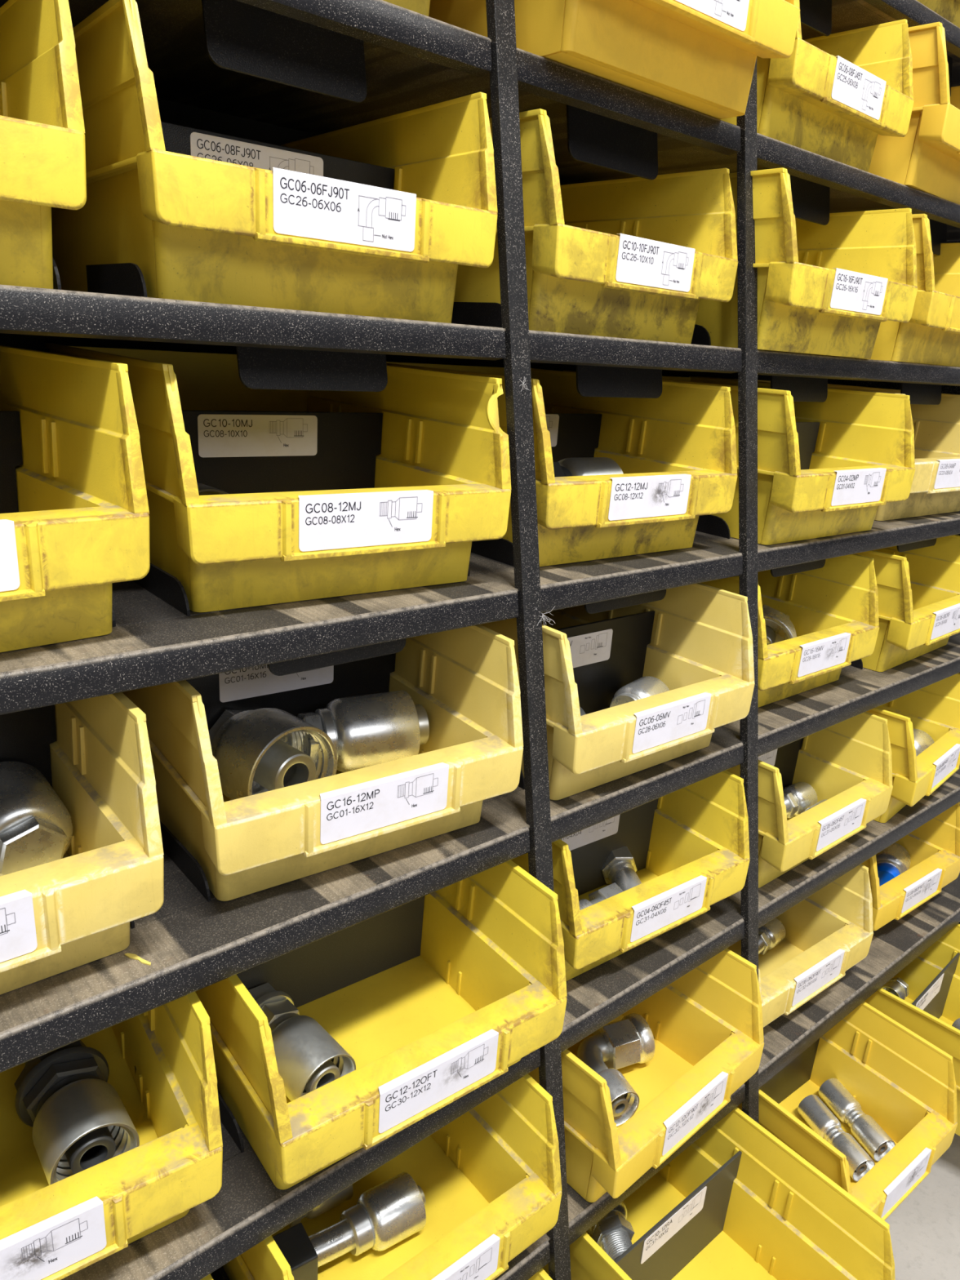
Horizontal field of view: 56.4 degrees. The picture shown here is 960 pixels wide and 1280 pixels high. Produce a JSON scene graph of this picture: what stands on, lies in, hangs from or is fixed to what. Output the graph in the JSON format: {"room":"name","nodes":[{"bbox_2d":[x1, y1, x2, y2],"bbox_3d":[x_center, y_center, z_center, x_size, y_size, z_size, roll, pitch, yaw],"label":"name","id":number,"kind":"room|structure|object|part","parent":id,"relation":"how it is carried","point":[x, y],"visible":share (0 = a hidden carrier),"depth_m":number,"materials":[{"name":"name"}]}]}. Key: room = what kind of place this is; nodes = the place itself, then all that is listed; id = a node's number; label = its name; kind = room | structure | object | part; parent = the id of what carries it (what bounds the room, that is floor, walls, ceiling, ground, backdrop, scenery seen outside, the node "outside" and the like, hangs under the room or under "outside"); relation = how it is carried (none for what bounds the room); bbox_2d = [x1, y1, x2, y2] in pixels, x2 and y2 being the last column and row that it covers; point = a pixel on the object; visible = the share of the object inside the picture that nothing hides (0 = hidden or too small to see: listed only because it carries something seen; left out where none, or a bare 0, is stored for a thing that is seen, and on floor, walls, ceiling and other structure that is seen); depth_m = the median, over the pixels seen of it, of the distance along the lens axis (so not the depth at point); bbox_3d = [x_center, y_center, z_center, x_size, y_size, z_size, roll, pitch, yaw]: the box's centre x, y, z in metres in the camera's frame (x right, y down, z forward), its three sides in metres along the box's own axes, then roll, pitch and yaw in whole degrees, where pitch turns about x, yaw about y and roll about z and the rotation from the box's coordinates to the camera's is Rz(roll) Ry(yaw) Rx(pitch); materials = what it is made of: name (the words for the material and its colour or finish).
{"room":"parts storeroom","nodes":[
{"label":"parts storeroom","id":0,"kind":"room"},
{"bbox_2d":[884,1133,959,1279],"bbox_3d":[0.927,0.446,0.843,5.670,0.033,5.336,-11,13,-39],"label":"floor","id":1,"kind":"structure","parent":0,"point":[924,1228],"depth_m":0.73,"materials":[{"name":"concrete"}]},
{"bbox_2d":[0,0,959,1279],"bbox_3d":[-0.009,-0.007,0.598,1.301,1.047,0.258,-11,13,-39],"label":"rack","id":2,"kind":"object","parent":1,"relation":"on","point":[517,364],"visible":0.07,"depth_m":0.51,"materials":[{"name":"black metal"}]},
{"bbox_2d":[0,632,959,1072],"bbox_3d":[-0.003,0.066,0.610,1.258,0.075,0.250,-11,13,-39],"label":"shelf","id":3,"kind":"object","parent":2,"relation":"attached to","point":[197,940],"visible":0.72,"depth_m":0.41,"materials":[{"name":"black metal"}]},
{"bbox_2d":[0,692,164,994],"bbox_3d":[-0.253,0.060,0.370,0.163,0.137,0.226,-11,13,-38],"label":"bin","id":4,"kind":"object","parent":3,"relation":"on","point":[74,910],"visible":0.68,"depth_m":0.34,"materials":[{"name":"yellow plastic"}]},
{"bbox_2d":[0,760,72,875],"bbox_3d":[-0.204,0.080,0.393,0.041,0.048,0.058,-12,13,-39],"label":"fitting","id":5,"kind":"object","parent":4,"relation":"in","point":[36,826],"visible":0.91,"depth_m":0.38,"materials":[{"name":"metal"}]},
{"bbox_2d":[124,952,151,965],"bbox_3d":[-0.136,0.127,0.356,0.013,0.003,0.002,1,11,23],"label":"plastic sliver","id":6,"kind":"object","parent":3,"relation":"on","point":[131,956],"visible":1,"depth_m":0.36,"materials":[{"name":"yellow plastic"}]},
{"bbox_2d":[122,624,523,901],"bbox_3d":[-0.108,0.030,0.491,0.163,0.138,0.226,-10,12,-35],"label":"bin","id":7,"kind":"object","parent":3,"relation":"on","point":[465,680],"visible":0.62,"depth_m":0.43,"materials":[{"name":"yellow plastic"}]},
{"bbox_2d":[208,707,337,800],"bbox_3d":[-0.113,0.064,0.466,0.064,0.058,0.053,6,14,44],"label":"fitting","id":8,"kind":"object","parent":7,"relation":"in","point":[259,750],"visible":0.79,"depth_m":0.45,"materials":[{"name":"metal"}]},
{"bbox_2d":[297,690,429,772],"bbox_3d":[-0.064,0.051,0.494,0.070,0.042,0.041,-8,11,-24],"label":"fitting","id":9,"kind":"object","parent":7,"relation":"in","point":[365,731],"visible":0.91,"depth_m":0.48,"materials":[{"name":"metal"}]},
{"bbox_2d":[480,582,755,799],"bbox_3d":[0.041,0.004,0.599,0.163,0.137,0.226,-11,13,-38],"label":"bin","id":10,"kind":"object","parent":3,"relation":"on","point":[697,639],"visible":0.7,"depth_m":0.56,"materials":[{"name":"yellow plastic"}]},
{"bbox_2d":[579,706,586,715],"bbox_3d":[0.045,0.056,0.555,0.045,0.028,0.028,-10,12,-32],"label":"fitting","id":11,"kind":"object","parent":10,"relation":"in","point":[582,712],"visible":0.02,"depth_m":0.55,"materials":[{"name":"metal"}]},
{"bbox_2d":[609,675,669,707],"bbox_3d":[0.106,0.044,0.596,0.033,0.034,0.036,5,13,39],"label":"fitting","id":12,"kind":"object","parent":10,"relation":"in","point":[642,687],"visible":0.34,"depth_m":0.59,"materials":[{"name":"metal"}]},
{"bbox_2d":[701,553,879,706],"bbox_3d":[0.183,-0.033,0.740,0.163,0.137,0.226,-11,13,-38],"label":"bin","id":13,"kind":"object","parent":3,"relation":"on","point":[833,608],"visible":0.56,"depth_m":0.71,"materials":[{"name":"yellow plastic"}]},
{"bbox_2d":[762,604,796,644],"bbox_3d":[0.231,-0.001,0.730,0.052,0.054,0.057,1,11,23],"label":"fitting","id":14,"kind":"object","parent":13,"relation":"in","point":[779,627],"visible":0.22,"depth_m":0.71,"materials":[{"name":"metal"}]},
{"bbox_2d":[854,534,959,671],"bbox_3d":[0.331,-0.059,0.851,0.163,0.138,0.226,-12,13,-41],"label":"bin","id":15,"kind":"object","parent":3,"relation":"on","point":[918,589],"visible":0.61,"depth_m":0.76,"materials":[{"name":"yellow plastic"}]},
{"bbox_2d":[0,510,959,715],"bbox_3d":[-0.010,-0.058,0.588,1.258,0.075,0.250,-11,13,-39],"label":"shelf","id":16,"kind":"object","parent":2,"relation":"attached to","point":[155,638],"visible":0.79,"depth_m":0.41,"materials":[{"name":"black metal"}]},
{"bbox_2d":[0,345,150,652],"bbox_3d":[-0.256,-0.065,0.348,0.163,0.138,0.226,-13,14,-42],"label":"bin","id":17,"kind":"object","parent":16,"relation":"on","point":[74,511],"visible":1,"depth_m":0.33,"materials":[{"name":"yellow plastic"}]},
{"bbox_2d":[44,342,511,612],"bbox_3d":[-0.115,-0.098,0.477,0.163,0.138,0.226,-10,12,-35],"label":"bin","id":18,"kind":"object","parent":16,"relation":"on","point":[331,494],"visible":0.77,"depth_m":0.43,"materials":[{"name":"yellow plastic"}]},
{"bbox_2d":[196,482,228,495],"bbox_3d":[-0.144,-0.058,0.449,0.040,0.045,0.044,-12,13,-41],"label":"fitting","id":19,"kind":"object","parent":18,"relation":"in","point":[203,490],"visible":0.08,"depth_m":0.43,"materials":[{"name":"metal"}]},
{"bbox_2d":[386,361,737,566],"bbox_3d":[0.029,-0.126,0.593,0.163,0.138,0.226,-11,13,-37],"label":"bin","id":20,"kind":"object","parent":16,"relation":"on","point":[675,451],"visible":0.59,"depth_m":0.56,"materials":[{"name":"yellow plastic"}]},
{"bbox_2d":[552,457,622,476],"bbox_3d":[0.059,-0.092,0.566,0.053,0.045,0.044,-9,12,-31],"label":"fitting","id":21,"kind":"object","parent":20,"relation":"in","point":[584,466],"visible":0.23,"depth_m":0.55,"materials":[{"name":"metal"}]},
{"bbox_2d":[563,369,915,545],"bbox_3d":[0.192,-0.150,0.700,0.163,0.137,0.226,-11,13,-38],"label":"bin","id":22,"kind":"object","parent":16,"relation":"on","point":[825,468],"visible":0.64,"depth_m":0.64,"materials":[{"name":"yellow plastic"}]},
{"bbox_2d":[696,376,959,520],"bbox_3d":[0.330,-0.184,0.831,0.163,0.138,0.226,-11,13,-37],"label":"bin","id":23,"kind":"object","parent":16,"relation":"on","point":[935,485],"visible":0.27,"depth_m":0.80,"materials":[{"name":"yellow plastic"}]},
{"bbox_2d":[0,257,959,404],"bbox_3d":[-0.017,-0.183,0.566,1.258,0.075,0.250,-11,13,-39],"label":"shelf","id":24,"kind":"object","parent":2,"relation":"attached to","point":[277,348],"visible":0.77,"depth_m":0.40,"materials":[{"name":"black metal"}]},
{"bbox_2d":[0,0,86,288],"bbox_3d":[-0.264,-0.190,0.329,0.163,0.137,0.226,-11,13,-38],"label":"bin","id":25,"kind":"object","parent":24,"relation":"on","point":[42,147],"visible":0.86,"depth_m":0.30,"materials":[{"name":"yellow plastic"}]},
{"bbox_2d":[51,0,497,323],"bbox_3d":[-0.124,-0.220,0.449,0.163,0.138,0.226,-11,13,-37],"label":"bin","id":26,"kind":"object","parent":24,"relation":"on","point":[379,218],"visible":0.85,"depth_m":0.38,"materials":[{"name":"yellow plastic"}]},
{"bbox_2d":[453,108,737,343],"bbox_3d":[0.021,-0.249,0.566,0.163,0.138,0.226,-12,13,-41],"label":"bin","id":27,"kind":"object","parent":24,"relation":"on","point":[636,258],"visible":0.59,"depth_m":0.50,"materials":[{"name":"yellow plastic"}]},
{"bbox_2d":[695,167,917,359],"bbox_3d":[0.174,-0.269,0.658,0.163,0.137,0.226,-11,13,-39],"label":"bin","id":28,"kind":"object","parent":24,"relation":"on","point":[828,290],"visible":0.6,"depth_m":0.59,"materials":[{"name":"yellow plastic"}]},
{"bbox_2d":[862,213,959,367],"bbox_3d":[0.304,-0.299,0.775,0.163,0.139,0.226,-13,14,-43],"label":"bin","id":29,"kind":"object","parent":24,"relation":"on","point":[931,335],"visible":0.27,"depth_m":0.68,"materials":[{"name":"yellow plastic"}]},
{"bbox_2d":[0,0,959,255],"bbox_3d":[-0.025,-0.307,0.543,1.258,0.075,0.250,-11,13,-39],"label":"shelf","id":30,"kind":"object","parent":2,"relation":"attached to","point":[317,67],"visible":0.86,"depth_m":0.48,"materials":[{"name":"black metal"}]},
{"bbox_2d":[382,0,430,16],"bbox_3d":[-0.135,-0.343,0.420,0.163,0.137,0.226,-11,13,-38],"label":"bin","id":31,"kind":"object","parent":30,"relation":"on","point":[421,6],"visible":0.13,"depth_m":0.40,"materials":[{"name":"yellow plastic"}]},
{"bbox_2d":[428,0,799,119],"bbox_3d":[0.040,-0.362,0.514,0.163,0.137,0.226,-11,13,-38],"label":"bin","id":32,"kind":"object","parent":30,"relation":"on","point":[698,55],"visible":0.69,"depth_m":0.45,"materials":[{"name":"yellow plastic"}]},
{"bbox_2d":[720,13,914,172],"bbox_3d":[0.170,-0.399,0.654,0.163,0.137,0.226,-12,13,-41],"label":"bin","id":33,"kind":"object","parent":30,"relation":"on","point":[833,98],"visible":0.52,"depth_m":0.59,"materials":[{"name":"yellow plastic"}]},
{"bbox_2d":[868,22,959,204],"bbox_3d":[0.307,-0.424,0.758,0.163,0.138,0.226,-13,14,-43],"label":"bin","id":34,"kind":"object","parent":30,"relation":"on","point":[926,159],"visible":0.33,"depth_m":0.65,"materials":[{"name":"yellow plastic"}]},
{"bbox_2d":[61,765,959,1279],"bbox_3d":[0.004,0.191,0.632,1.258,0.075,0.250,-11,13,-39],"label":"shelf","id":35,"kind":"object","parent":2,"relation":"attached to","point":[247,1209],"visible":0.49,"depth_m":0.47,"materials":[{"name":"black metal"}]},
{"bbox_2d":[0,991,222,1279],"bbox_3d":[-0.234,0.181,0.404,0.163,0.139,0.226,-10,12,-34],"label":"bin","id":36,"kind":"object","parent":35,"relation":"on","point":[57,1230],"visible":0.59,"depth_m":0.36,"materials":[{"name":"yellow plastic"}]},
{"bbox_2d":[14,1040,139,1185],"bbox_3d":[-0.187,0.216,0.410,0.041,0.048,0.076,-10,12,-35],"label":"fitting","id":37,"kind":"object","parent":36,"relation":"in","point":[79,1122],"visible":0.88,"depth_m":0.40,"materials":[{"name":"metal"}]},
{"bbox_2d":[195,859,567,1189],"bbox_3d":[-0.086,0.161,0.496,0.163,0.138,0.226,-11,13,-36],"label":"bin","id":38,"kind":"object","parent":35,"relation":"on","point":[433,997],"visible":0.62,"depth_m":0.46,"materials":[{"name":"yellow plastic"}]},
{"bbox_2d":[248,982,355,1101],"bbox_3d":[-0.100,0.208,0.461,0.034,0.043,0.082,-13,14,-43],"label":"fitting","id":39,"kind":"object","parent":38,"relation":"in","point":[308,1058],"visible":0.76,"depth_m":0.44,"materials":[{"name":"metal"}]},
{"bbox_2d":[511,770,750,981],"bbox_3d":[0.051,0.123,0.639,0.163,0.138,0.226,-11,12,-36],"label":"bin","id":40,"kind":"object","parent":35,"relation":"on","point":[673,840],"visible":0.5,"depth_m":0.60,"materials":[{"name":"yellow plastic"}]},
{"bbox_2d":[578,882,623,910],"bbox_3d":[0.074,0.180,0.595,0.051,0.024,0.022,-11,13,-37],"label":"fitting","id":41,"kind":"object","parent":40,"relation":"in","point":[611,890],"visible":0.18,"depth_m":0.60,"materials":[{"name":"metal"}]},
{"bbox_3d":[0.063,0.182,0.587,0.024,0.019,0.019,-10,23,-37],"label":"threaded stem","id":42,"kind":"part","parent":41,"relation":"part of","materials":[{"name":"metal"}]},
{"bbox_2d":[600,846,641,891],"bbox_3d":[0.101,0.167,0.631,0.027,0.034,0.046,-6,10,-13],"label":"fitting","id":43,"kind":"object","parent":40,"relation":"in","point":[620,868],"visible":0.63,"depth_m":0.63,"materials":[{"name":"metal"}]},
{"bbox_2d":[718,711,893,888],"bbox_3d":[0.200,0.096,0.752,0.163,0.137,0.226,-12,13,-39],"label":"bin","id":44,"kind":"object","parent":35,"relation":"on","point":[847,763],"visible":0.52,"depth_m":0.71,"materials":[{"name":"yellow plastic"}]},
{"bbox_2d":[782,782,817,817],"bbox_3d":[0.262,0.137,0.757,0.046,0.026,0.026,-10,12,-35],"label":"fitting","id":45,"kind":"object","parent":44,"relation":"in","point":[798,797],"visible":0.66,"depth_m":0.75,"materials":[{"name":"metal"}]},
{"bbox_2d":[801,799,827,813],"bbox_3d":[0.275,0.148,0.733,0.050,0.023,0.023,-12,13,-42],"label":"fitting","id":46,"kind":"object","parent":44,"relation":"in","point":[824,800],"visible":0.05,"depth_m":0.74,"materials":[{"name":"metal"}]},
{"bbox_2d":[866,672,959,822],"bbox_3d":[0.329,0.070,0.857,0.226,0.139,0.163,6,14,43],"label":"bin","id":47,"kind":"object","parent":35,"relation":"on","point":[934,709],"visible":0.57,"depth_m":0.79,"materials":[{"name":"yellow plastic"}]},
{"bbox_2d":[892,728,934,777],"bbox_3d":[0.401,0.109,0.848,0.067,0.038,0.038,-13,14,-43],"label":"fitting","id":48,"kind":"object","parent":47,"relation":"in","point":[922,740],"visible":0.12,"depth_m":0.85,"materials":[{"name":"metal"}]},
{"bbox_2d":[535,607,555,626],"bbox_3d":[0.035,-0.013,0.461,0.014,0.012,0.009,-11,13,-39],"label":"tuft","id":49,"kind":"object","parent":2,"relation":"attached to","point":[535,607],"visible":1,"depth_m":0.46,"materials":[{"name":"grey"}]},
{"bbox_2d":[209,849,959,1279],"bbox_3d":[0.011,0.316,0.654,1.258,0.075,0.250,-11,13,-39],"label":"shelf","id":50,"kind":"object","parent":2,"relation":"attached to","point":[896,944],"visible":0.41,"depth_m":0.72,"materials":[{"name":"black metal"}]},
{"bbox_2d":[200,1274,213,1279],"bbox_3d":[-0.239,0.309,0.415,0.163,0.137,0.226,-11,13,-39],"label":"bin","id":51,"kind":"object","parent":50,"relation":"on","point":[209,1277],"visible":0.02,"depth_m":0.39,"materials":[{"name":"yellow plastic"}]},
{"bbox_2d":[222,1073,561,1279],"bbox_3d":[-0.087,0.282,0.526,0.163,0.137,0.226,-11,13,-38],"label":"bin","id":52,"kind":"object","parent":50,"relation":"on","point":[489,1179],"visible":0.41,"depth_m":0.50,"materials":[{"name":"yellow plastic"}]},
{"bbox_2d":[288,1184,353,1227],"bbox_3d":[-0.100,0.323,0.520,0.054,0.024,0.024,-10,12,-34],"label":"fitting","id":53,"kind":"object","parent":52,"relation":"in","point":[346,1194],"visible":0.17,"depth_m":0.52,"materials":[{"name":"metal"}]},
{"bbox_2d":[272,1172,426,1279],"bbox_3d":[-0.072,0.330,0.497,0.090,0.031,0.031,-10,12,-32],"label":"fitting","id":54,"kind":"object","parent":52,"relation":"in","point":[389,1212],"visible":0.99,"depth_m":0.49,"materials":[{"name":"metal"}]},
{"bbox_2d":[528,948,764,1202],"bbox_3d":[0.060,0.256,0.637,0.163,0.138,0.226,-12,13,-41],"label":"bin","id":55,"kind":"object","parent":50,"relation":"on","point":[706,1025],"visible":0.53,"depth_m":0.58,"materials":[{"name":"yellow plastic"}]},
{"bbox_2d":[576,1013,655,1126],"bbox_3d":[0.096,0.297,0.624,0.066,0.041,0.068,-8,11,-24],"label":"fitting","id":56,"kind":"object","parent":55,"relation":"in","point":[628,1041],"visible":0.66,"depth_m":0.63,"materials":[{"name":"metal"}]},
{"bbox_2d":[727,863,873,1026],"bbox_3d":[0.194,0.219,0.776,0.163,0.138,0.226,-11,13,-37],"label":"bin","id":57,"kind":"object","parent":50,"relation":"on","point":[817,948],"visible":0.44,"depth_m":0.74,"materials":[{"name":"yellow plastic"}]},
{"bbox_2d":[758,917,785,955],"bbox_3d":[0.248,0.261,0.783,0.023,0.023,0.045,7,14,44],"label":"fitting","id":58,"kind":"object","parent":57,"relation":"in","point":[771,934],"visible":0.59,"depth_m":0.78,"materials":[{"name":"metal"}]},
{"bbox_2d":[845,801,959,930],"bbox_3d":[0.338,0.187,0.904,0.163,0.138,0.226,-11,13,-37],"label":"bin","id":59,"kind":"object","parent":50,"relation":"on","point":[931,869],"visible":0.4,"depth_m":0.84,"materials":[{"name":"yellow plastic"}]},
{"bbox_2d":[875,842,911,886],"bbox_3d":[0.406,0.228,0.891,0.036,0.038,0.055,3,12,31],"label":"fitting","id":60,"kind":"object","parent":59,"relation":"in","point":[895,860],"visible":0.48,"depth_m":0.88,"materials":[{"name":"metal"}]},
{"bbox_2d":[799,0,959,96],"bbox_3d":[-0.032,-0.432,0.521,1.258,0.075,0.250,-11,13,-39],"label":"shelf","id":61,"kind":"object","parent":2,"relation":"attached to","point":[819,18],"visible":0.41,"depth_m":0.67,"materials":[{"name":"black metal"}]},
{"bbox_2d":[916,0,959,27],"bbox_3d":[0.307,-0.554,0.755,0.163,0.137,0.226,-11,13,-39],"label":"bin","id":62,"kind":"object","parent":61,"relation":"on","point":[949,10],"visible":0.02,"depth_m":0.70,"materials":[{"name":"yellow plastic"}]},
{"bbox_3d":[0.018,0.440,0.676,1.258,0.075,0.250,-11,13,-39],"label":"shelf","id":63,"kind":"object","parent":2,"relation":"attached to","visible":0},
{"bbox_2d":[528,1268,552,1279],"bbox_3d":[-0.081,0.406,0.549,0.163,0.137,0.226,-11,13,-39],"label":"bin","id":64,"kind":"object","parent":63,"relation":"on","point":[541,1274],"visible":0.02,"depth_m":0.52,"materials":[{"name":"yellow plastic"}]},
{"bbox_2d":[542,1106,895,1279],"bbox_3d":[0.133,0.404,0.602,0.163,0.137,0.226,-11,13,-39],"label":"bin","id":65,"kind":"object","parent":63,"relation":"on","point":[738,1202],"visible":0.62,"depth_m":0.63,"materials":[{"name":"yellow plastic"}]},
{"bbox_2d":[587,1200,634,1260],"bbox_3d":[0.093,0.420,0.643,0.033,0.037,0.057,-5,10,-12],"label":"fitting","id":66,"kind":"object","parent":65,"relation":"in","point":[613,1233],"visible":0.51,"depth_m":0.63,"materials":[{"name":"metal"}]},
{"bbox_2d":[737,1001,957,1220],"bbox_3d":[0.250,0.363,0.750,0.163,0.138,0.226,-11,13,-37],"label":"bin","id":67,"kind":"object","parent":63,"relation":"on","point":[895,1075],"visible":0.34,"depth_m":0.73,"materials":[{"name":"yellow plastic"}]},
{"bbox_2d":[797,1094,875,1182],"bbox_3d":[0.293,0.410,0.739,0.022,0.033,0.070,-7,11,-18],"label":"fitting","id":68,"kind":"object","parent":67,"relation":"in","point":[811,1108],"visible":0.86,"depth_m":0.73,"materials":[{"name":"metal"}]},
{"bbox_2d":[818,1078,895,1161],"bbox_3d":[0.318,0.405,0.758,0.022,0.033,0.070,-7,11,-18],"label":"fitting","id":69,"kind":"object","parent":67,"relation":"in","point":[873,1139],"visible":0.96,"depth_m":0.75,"materials":[{"name":"metal"}]},
{"bbox_2d":[864,923,959,1136],"bbox_3d":[0.421,0.346,0.838,0.163,0.138,0.226,-12,14,-42],"label":"bin","id":70,"kind":"object","parent":63,"relation":"on","point":[931,1006],"visible":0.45,"depth_m":0.86,"materials":[{"name":"yellow plastic"}]},
{"bbox_2d":[880,977,908,999],"bbox_3d":[0.424,0.361,0.916,0.028,0.023,0.023,-13,14,-42],"label":"fitting","id":71,"kind":"object","parent":70,"relation":"in","point":[897,987],"visible":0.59,"depth_m":0.91,"materials":[{"name":"metal"}]},
{"bbox_2d":[951,1017,959,1030],"bbox_3d":[0.475,0.382,0.861,0.020,0.023,0.039,-5,10,-12],"label":"fitting","id":72,"kind":"object","parent":70,"relation":"in","point":[956,1024],"visible":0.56,"depth_m":0.87,"materials":[{"name":"metal"}]}
]}

